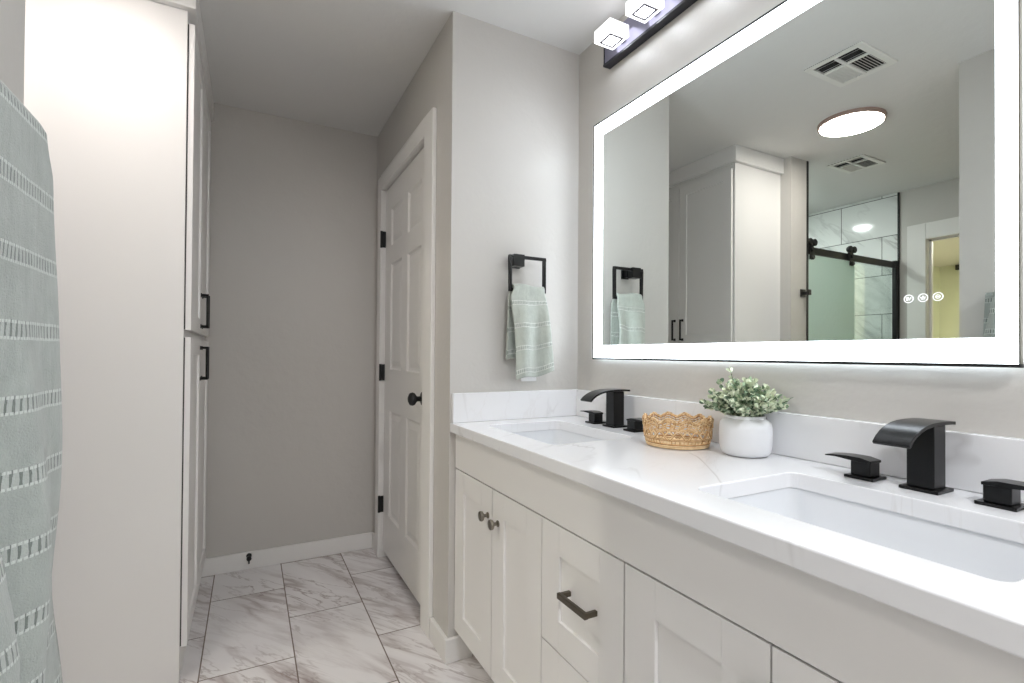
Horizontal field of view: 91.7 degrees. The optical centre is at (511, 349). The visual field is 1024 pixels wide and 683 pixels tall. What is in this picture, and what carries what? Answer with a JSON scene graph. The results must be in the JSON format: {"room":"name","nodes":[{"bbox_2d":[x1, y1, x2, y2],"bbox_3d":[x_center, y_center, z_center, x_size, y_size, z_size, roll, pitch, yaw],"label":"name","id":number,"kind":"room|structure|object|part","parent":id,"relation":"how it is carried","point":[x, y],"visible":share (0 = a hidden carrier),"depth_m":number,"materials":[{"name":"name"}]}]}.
{"room":"bathroom","nodes":[
{"label":"bathroom","id":0,"kind":"room"},
{"bbox_2d":[0,0,24,104],"bbox_3d":[-0.230,-0.078,-0.344,0.120,2.440,2.406,1,-1,-28],"label":"wall partition","id":1,"kind":"structure","parent":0,"point":[12,12],"depth_m":0.71,"materials":[{"name":"grey paint"}]},
{"bbox_3d":[-0.524,-0.271,0.413,0.062,0.040,0.442,1,-1,-28],"label":"towel bar","id":2,"kind":"object","parent":1,"relation":"attached to","visible":0},
{"bbox_2d":[0,80,62,682],"bbox_3d":[-0.538,0.170,0.510,0.089,0.921,0.567,1,-1,-30],"label":"bath towel","id":3,"kind":"object","parent":2,"relation":"hanging from","point":[30,368],"visible":1,"depth_m":0.57,"materials":[{"name":"fabric"}]},
{"bbox_2d":[205,103,377,557],"bbox_3d":[-1.827,-0.063,2.477,3.411,2.440,0.100,1,-1,-28],"label":"wall","id":4,"kind":"structure","parent":0,"point":[291,339],"depth_m":2.74,"materials":[{"name":"grey paint"}]},
{"bbox_2d":[246,553,251,563],"bbox_3d":[-1.377,1.099,2.605,0.026,0.046,0.052,1,-1,-28],"label":"door stop","id":5,"kind":"object","parent":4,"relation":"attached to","point":[249,555],"visible":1,"depth_m":2.60,"materials":[{"name":"black metal"}]},
{"bbox_2d":[201,532,373,576],"bbox_3d":[-1.393,1.117,2.634,1.312,0.090,0.015,1,-1,-28],"label":"baseboard","id":6,"kind":"structure","parent":4,"relation":"attached to","point":[313,549],"depth_m":2.71,"materials":[{"name":"white wood"}]},
{"bbox_2d":[372,533,374,551],"bbox_3d":[-0.796,1.123,2.893,0.015,0.090,0.086,1,-1,-28],"label":"baseboard","id":7,"kind":"structure","parent":4,"relation":"attached to","point":[373,534],"depth_m":2.89,"materials":[{"name":"white wood"}]},
{"bbox_2d":[179,548,493,682],"bbox_3d":[-0.742,1.171,0.502,3.511,0.050,4.593,1,-1,-28],"label":"floor","id":8,"kind":"structure","parent":0,"point":[346,617],"depth_m":2.06,"materials":[{"name":"tile"}]},
{"bbox_2d":[24,0,213,682],"bbox_3d":[-1.527,-0.065,2.038,0.492,2.439,0.954,1,-1,-28],"label":"linen cabinet","id":9,"kind":"object","parent":8,"relation":"on","point":[120,91],"visible":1,"depth_m":1.66,"materials":[{"name":"white wood"}]},
{"bbox_3d":[-1.529,-1.236,2.044,0.469,0.097,0.954,1,-1,-28],"label":"crown","id":10,"kind":"part","parent":9,"relation":"part of","materials":[{"name":"white wood"}]},
{"bbox_3d":[-1.239,0.497,1.926,0.017,1.081,0.418,1,-1,-28],"label":"door","id":11,"kind":"part","parent":9,"relation":"part of","materials":[{"name":"white wood"}]},
{"bbox_3d":[-1.231,-0.609,1.936,0.017,1.082,0.418,1,-1,-28],"label":"door","id":12,"kind":"part","parent":9,"relation":"part of","materials":[{"name":"white wood"}]},
{"bbox_3d":[-1.439,0.500,2.306,0.017,1.081,0.433,1,-1,-28],"label":"door","id":13,"kind":"part","parent":9,"relation":"part of","materials":[{"name":"white wood"}]},
{"bbox_3d":[-1.297,0.057,2.097,0.029,0.146,0.016,1,-1,-28],"label":"pull handle","id":14,"kind":"part","parent":9,"relation":"part of","materials":[{"name":"black metal"}]},
{"bbox_3d":[-1.431,-0.607,2.316,0.017,1.082,0.433,1,-1,-28],"label":"door","id":15,"kind":"part","parent":9,"relation":"part of","materials":[{"name":"white wood"}]},
{"bbox_3d":[-1.296,-0.164,2.099,0.029,0.148,0.016,1,-1,-28],"label":"pull handle","id":16,"kind":"part","parent":9,"relation":"part of","materials":[{"name":"black metal"}]},
{"bbox_3d":[-1.330,0.057,2.159,0.029,0.146,0.016,1,-1,-28],"label":"pull handle","id":17,"kind":"part","parent":9,"relation":"part of","materials":[{"name":"black metal"}]},
{"bbox_3d":[-1.328,-0.164,2.160,0.029,0.148,0.016,1,-1,-28],"label":"pull handle","id":18,"kind":"part","parent":9,"relation":"part of","materials":[{"name":"black metal"}]},
{"bbox_2d":[454,434,1023,682],"bbox_3d":[0.393,0.735,1.273,0.591,0.854,1.612,1,-1,-28],"label":"vanity cabinet","id":19,"kind":"object","parent":8,"relation":"on","point":[559,579],"visible":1,"depth_m":0.98,"materials":[{"name":"white wood"}]},
{"bbox_3d":[-0.129,0.745,1.727,0.020,0.598,0.316,1,-1,-28],"label":"door","id":20,"kind":"part","parent":19,"relation":"part of","materials":[{"name":"white wood"}]},
{"bbox_3d":[-0.090,0.536,1.603,0.031,0.033,0.033,1,-1,-28],"label":"knob","id":21,"kind":"part","parent":19,"relation":"part of","materials":[{"name":"silver metal"}]},
{"bbox_3d":[-0.056,0.541,1.537,0.031,0.033,0.033,1,-1,-28],"label":"knob","id":22,"kind":"part","parent":19,"relation":"part of","materials":[{"name":"silver metal"}]},
{"bbox_3d":[0.017,0.743,1.451,0.020,0.598,0.301,1,-1,-28],"label":"door","id":23,"kind":"part","parent":19,"relation":"part of","materials":[{"name":"white wood"}]},
{"bbox_3d":[0.162,0.900,1.171,0.020,0.282,0.322,1,-1,-28],"label":"drawer","id":24,"kind":"part","parent":19,"relation":"part of","materials":[{"name":"white wood"}]},
{"bbox_3d":[0.149,0.586,1.143,0.036,0.014,0.112,1,-1,-28],"label":"pull handle","id":25,"kind":"part","parent":19,"relation":"part of","materials":[{"name":"black metal"}]},
{"bbox_3d":[0.164,0.598,1.174,0.020,0.312,0.322,1,-1,-28],"label":"drawer","id":26,"kind":"part","parent":19,"relation":"part of","materials":[{"name":"white wood"}]},
{"bbox_3d":[0.316,0.740,0.884,0.020,0.598,0.322,1,-1,-28],"label":"door","id":27,"kind":"part","parent":19,"relation":"part of","materials":[{"name":"white wood"}]},
{"bbox_2d":[450,415,1023,658],"bbox_3d":[0.406,0.290,1.272,0.578,0.035,1.632,1,-1,-28],"label":"countertop","id":28,"kind":"structure","parent":19,"relation":"on","point":[695,489],"depth_m":0.88,"materials":[{"name":"stone"}]},
{"bbox_2d":[451,389,576,422],"bbox_3d":[0.033,0.221,1.986,0.574,0.110,0.020,1,-1,-28],"label":"side splash","id":29,"kind":"object","parent":28,"relation":"on","point":[502,405],"visible":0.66,"depth_m":1.96,"materials":[{"name":"stone"}]},
{"bbox_2d":[514,430,601,444],"bbox_3d":[0.150,0.383,1.680,0.377,0.146,0.505,1,-1,-28],"label":"sink","id":30,"kind":"object","parent":28,"relation":"in","point":[554,437],"visible":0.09,"depth_m":1.90,"materials":[{"name":"white ceramic"}]},
{"bbox_2d":[580,388,642,432],"bbox_3d":[0.336,0.209,1.767,0.177,0.135,0.361,1,-1,-28],"label":"faucet","id":31,"kind":"object","parent":28,"relation":"on","point":[614,397],"visible":0.91,"depth_m":1.77,"materials":[{"name":"black metal"}]},
{"bbox_3d":[0.306,0.238,1.903,0.041,0.010,0.093,1,-1,-28],"label":"lever","id":32,"kind":"part","parent":31,"relation":"part of","materials":[{"name":"black metal"}]},
{"bbox_3d":[0.318,0.274,1.880,0.056,0.006,0.056,1,-1,-28],"label":"plate","id":33,"kind":"part","parent":31,"relation":"part of","materials":[{"name":"black metal"}]},
{"bbox_3d":[0.318,0.257,1.880,0.038,0.030,0.038,1,-1,-28],"label":"handle","id":34,"kind":"part","parent":31,"relation":"part of","materials":[{"name":"black metal"}]},
{"bbox_3d":[0.335,0.162,1.771,0.177,0.041,0.060,1,-1,-28],"label":"spout","id":35,"kind":"part","parent":31,"relation":"part of","materials":[{"name":"black metal"}]},
{"bbox_3d":[0.372,0.274,1.790,0.064,0.006,0.064,1,-1,-28],"label":"plate","id":36,"kind":"part","parent":31,"relation":"part of","materials":[{"name":"black metal"}]},
{"bbox_3d":[0.373,0.211,1.790,0.046,0.121,0.045,1,-1,-28],"label":"post","id":37,"kind":"part","parent":31,"relation":"part of","materials":[{"name":"black metal"}]},
{"bbox_3d":[0.419,0.273,1.688,0.056,0.006,0.056,1,-1,-28],"label":"plate","id":38,"kind":"part","parent":31,"relation":"part of","materials":[{"name":"black metal"}]},
{"bbox_3d":[0.432,0.237,1.666,0.041,0.010,0.093,1,-1,-28],"label":"lever","id":39,"kind":"part","parent":31,"relation":"part of","materials":[{"name":"black metal"}]},
{"bbox_3d":[0.420,0.256,1.688,0.038,0.030,0.038,1,-1,-28],"label":"handle","id":40,"kind":"part","parent":31,"relation":"part of","materials":[{"name":"black metal"}]},
{"bbox_2d":[642,411,713,449],"bbox_3d":[0.478,0.232,1.433,0.196,0.085,0.196,0,-1,13],"label":"woven basket","id":41,"kind":"object","parent":28,"relation":"on","point":[681,441],"visible":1,"depth_m":1.37,"materials":[{"name":"wicker"}]},
{"bbox_2d":[699,367,792,457],"bbox_3d":[0.604,0.159,1.293,0.203,0.228,0.231,1,-1,-28],"label":"potted plant","id":42,"kind":"object","parent":28,"relation":"on","point":[745,432],"visible":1,"depth_m":1.25,"materials":[{"name":"green plant"}]},
{"bbox_3d":[0.611,0.222,1.297,0.128,0.103,0.128,1,-1,-28],"label":"pot","id":43,"kind":"part","parent":42,"relation":"part of","materials":[{"name":"white ceramic"}]},
{"bbox_2d":[730,488,1023,581],"bbox_3d":[0.596,0.378,0.837,0.377,0.146,0.523,1,-1,-28],"label":"sink","id":44,"kind":"object","parent":28,"relation":"in","point":[993,558],"visible":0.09,"depth_m":0.92,"materials":[{"name":"white ceramic"}]},
{"bbox_2d":[825,418,1023,511],"bbox_3d":[0.770,0.204,0.945,0.177,0.135,0.361,1,-1,-28],"label":"faucet","id":45,"kind":"object","parent":28,"relation":"on","point":[924,439],"visible":1,"depth_m":0.94,"materials":[{"name":"black metal"}]},
{"bbox_3d":[0.741,0.234,1.080,0.041,0.010,0.093,1,-1,-28],"label":"lever","id":46,"kind":"part","parent":45,"relation":"part of","materials":[{"name":"black metal"}]},
{"bbox_3d":[0.753,0.252,1.058,0.038,0.030,0.038,1,-1,-28],"label":"handle","id":47,"kind":"part","parent":45,"relation":"part of","materials":[{"name":"black metal"}]},
{"bbox_3d":[0.752,0.270,1.058,0.056,0.006,0.056,1,-1,-28],"label":"plate","id":48,"kind":"part","parent":45,"relation":"part of","materials":[{"name":"black metal"}]},
{"bbox_3d":[0.769,0.157,0.948,0.177,0.041,0.060,1,-1,-28],"label":"spout","id":49,"kind":"part","parent":45,"relation":"part of","materials":[{"name":"black metal"}]},
{"bbox_3d":[0.807,0.206,0.968,0.046,0.121,0.045,1,-1,-28],"label":"post","id":50,"kind":"part","parent":45,"relation":"part of","materials":[{"name":"black metal"}]},
{"bbox_3d":[0.807,0.269,0.968,0.064,0.006,0.064,1,-1,-28],"label":"plate","id":51,"kind":"part","parent":45,"relation":"part of","materials":[{"name":"black metal"}]},
{"bbox_3d":[0.854,0.269,0.866,0.056,0.006,0.056,1,-1,-28],"label":"plate","id":52,"kind":"part","parent":45,"relation":"part of","materials":[{"name":"black metal"}]},
{"bbox_3d":[0.854,0.251,0.866,0.038,0.030,0.038,1,-1,-28],"label":"handle","id":53,"kind":"part","parent":45,"relation":"part of","materials":[{"name":"black metal"}]},
{"bbox_3d":[0.866,0.232,0.843,0.041,0.010,0.093,1,-1,-28],"label":"lever","id":54,"kind":"part","parent":45,"relation":"part of","materials":[{"name":"black metal"}]},
{"bbox_3d":[0.467,0.739,0.599,0.020,0.598,0.314,1,-1,-28],"label":"door","id":55,"kind":"part","parent":19,"relation":"part of","materials":[{"name":"white wood"}]},
{"bbox_2d":[374,27,443,624],"bbox_3d":[-0.498,-0.054,2.478,0.100,2.440,1.140,1,-1,-28],"label":"wall","id":56,"kind":"structure","parent":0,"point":[424,92],"depth_m":2.02,"materials":[{"name":"grey paint"}]},
{"bbox_2d":[378,148,423,603],"bbox_3d":[-0.556,0.113,2.464,0.106,2.025,0.802,1,-1,-28],"label":"door","id":57,"kind":"structure","parent":56,"relation":"in","point":[400,502],"depth_m":2.45,"materials":[{"name":"white wood"}]},
{"bbox_3d":[-0.414,0.214,2.155,0.071,0.064,0.064,1,-1,-28],"label":"knob","id":58,"kind":"part","parent":57,"relation":"part of","materials":[{"name":"black metal"}]},
{"bbox_2d":[375,107,436,638],"bbox_3d":[-0.499,0.091,2.457,0.118,2.151,0.963,1,-1,-28],"label":"door frame","id":59,"kind":"structure","parent":56,"relation":"attached to","point":[426,131],"depth_m":2.07,"materials":[{"name":"white wood"}]},
{"bbox_2d":[430,617,446,661],"bbox_3d":[-0.283,1.118,1.921,0.015,0.090,0.167,1,-1,-28],"label":"baseboard","id":60,"kind":"structure","parent":56,"relation":"attached to","point":[437,636],"depth_m":1.91,"materials":[{"name":"white wood"}]},
{"bbox_2d":[199,0,627,136],"bbox_3d":[-0.725,-1.319,0.525,3.511,0.050,4.593,1,-1,-28],"label":"ceiling","id":61,"kind":"structure","parent":0,"point":[347,65],"depth_m":2.07,"materials":[{"name":"white paint"}]},
{"bbox_2d":[439,11,578,653],"bbox_3d":[0.004,-0.054,2.041,0.580,2.440,0.100,1,-1,-28],"label":"wall","id":62,"kind":"structure","parent":0,"point":[510,182],"depth_m":1.96,"materials":[{"name":"grey paint"}]},
{"bbox_2d":[444,635,471,664],"bbox_3d":[-0.199,1.118,1.863,0.109,0.090,0.015,1,-1,-28],"label":"baseboard","id":63,"kind":"structure","parent":62,"relation":"attached to","point":[455,649],"depth_m":1.85,"materials":[{"name":"white wood"}]},
{"bbox_2d":[508,254,545,293],"bbox_3d":[0.052,-0.297,1.974,0.167,0.145,0.066,1,-1,-28],"label":"towel ring","id":64,"kind":"object","parent":62,"relation":"attached to","point":[516,261],"visible":0.91,"depth_m":1.93,"materials":[{"name":"black metal"}]},
{"bbox_3d":[0.019,-0.347,1.953,0.050,0.046,0.059,1,-1,-28],"label":"post","id":65,"kind":"part","parent":64,"relation":"part of","materials":[{"name":"black metal"}]},
{"bbox_2d":[506,283,553,379],"bbox_3d":[0.074,-0.070,1.946,0.183,0.375,0.076,1,-1,-28],"label":"hand towel","id":66,"kind":"object","parent":64,"relation":"hanging from","point":[529,336],"visible":1,"depth_m":1.93,"materials":[{"name":"fabric"}]},
{"bbox_2d":[521,377,535,380],"bbox_3d":[0.070,0.070,2.014,0.070,0.115,0.008,1,-1,-28],"label":"outlet cover","id":67,"kind":"object","parent":62,"relation":"attached to","point":[524,378],"visible":0.2,"depth_m":2.01,"materials":[{"name":"white plastic"}]},
{"bbox_2d":[577,0,1023,438],"bbox_3d":[0.774,-0.056,1.310,0.100,2.440,4.593,1,-1,-28],"label":"wall","id":68,"kind":"structure","parent":0,"point":[980,400],"depth_m":1.49,"materials":[{"name":"grey paint"}]},
{"bbox_2d":[594,0,697,68],"bbox_3d":[0.507,-1.164,1.599,0.126,0.114,0.747,1,-1,-28],"label":"vanity light","id":69,"kind":"object","parent":68,"relation":"attached to","point":[618,39],"visible":1,"depth_m":1.76,"materials":[{"name":"black metal"}]},
{"bbox_2d":[576,389,1023,501],"bbox_3d":[0.659,0.220,1.394,0.020,0.110,1.612,1,-1,-28],"label":"backsplash","id":70,"kind":"structure","parent":68,"relation":"attached to","point":[971,459],"depth_m":1.14,"materials":[{"name":"stone"}]},
{"bbox_2d":[592,0,1023,367],"bbox_3d":[0.632,-0.434,1.451,0.028,0.940,1.252,1,-1,-28],"label":"led mirror","id":71,"kind":"object","parent":68,"relation":"attached to","point":[828,181],"visible":1,"depth_m":1.19,"materials":[{"name":"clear mirror"}]}
]}

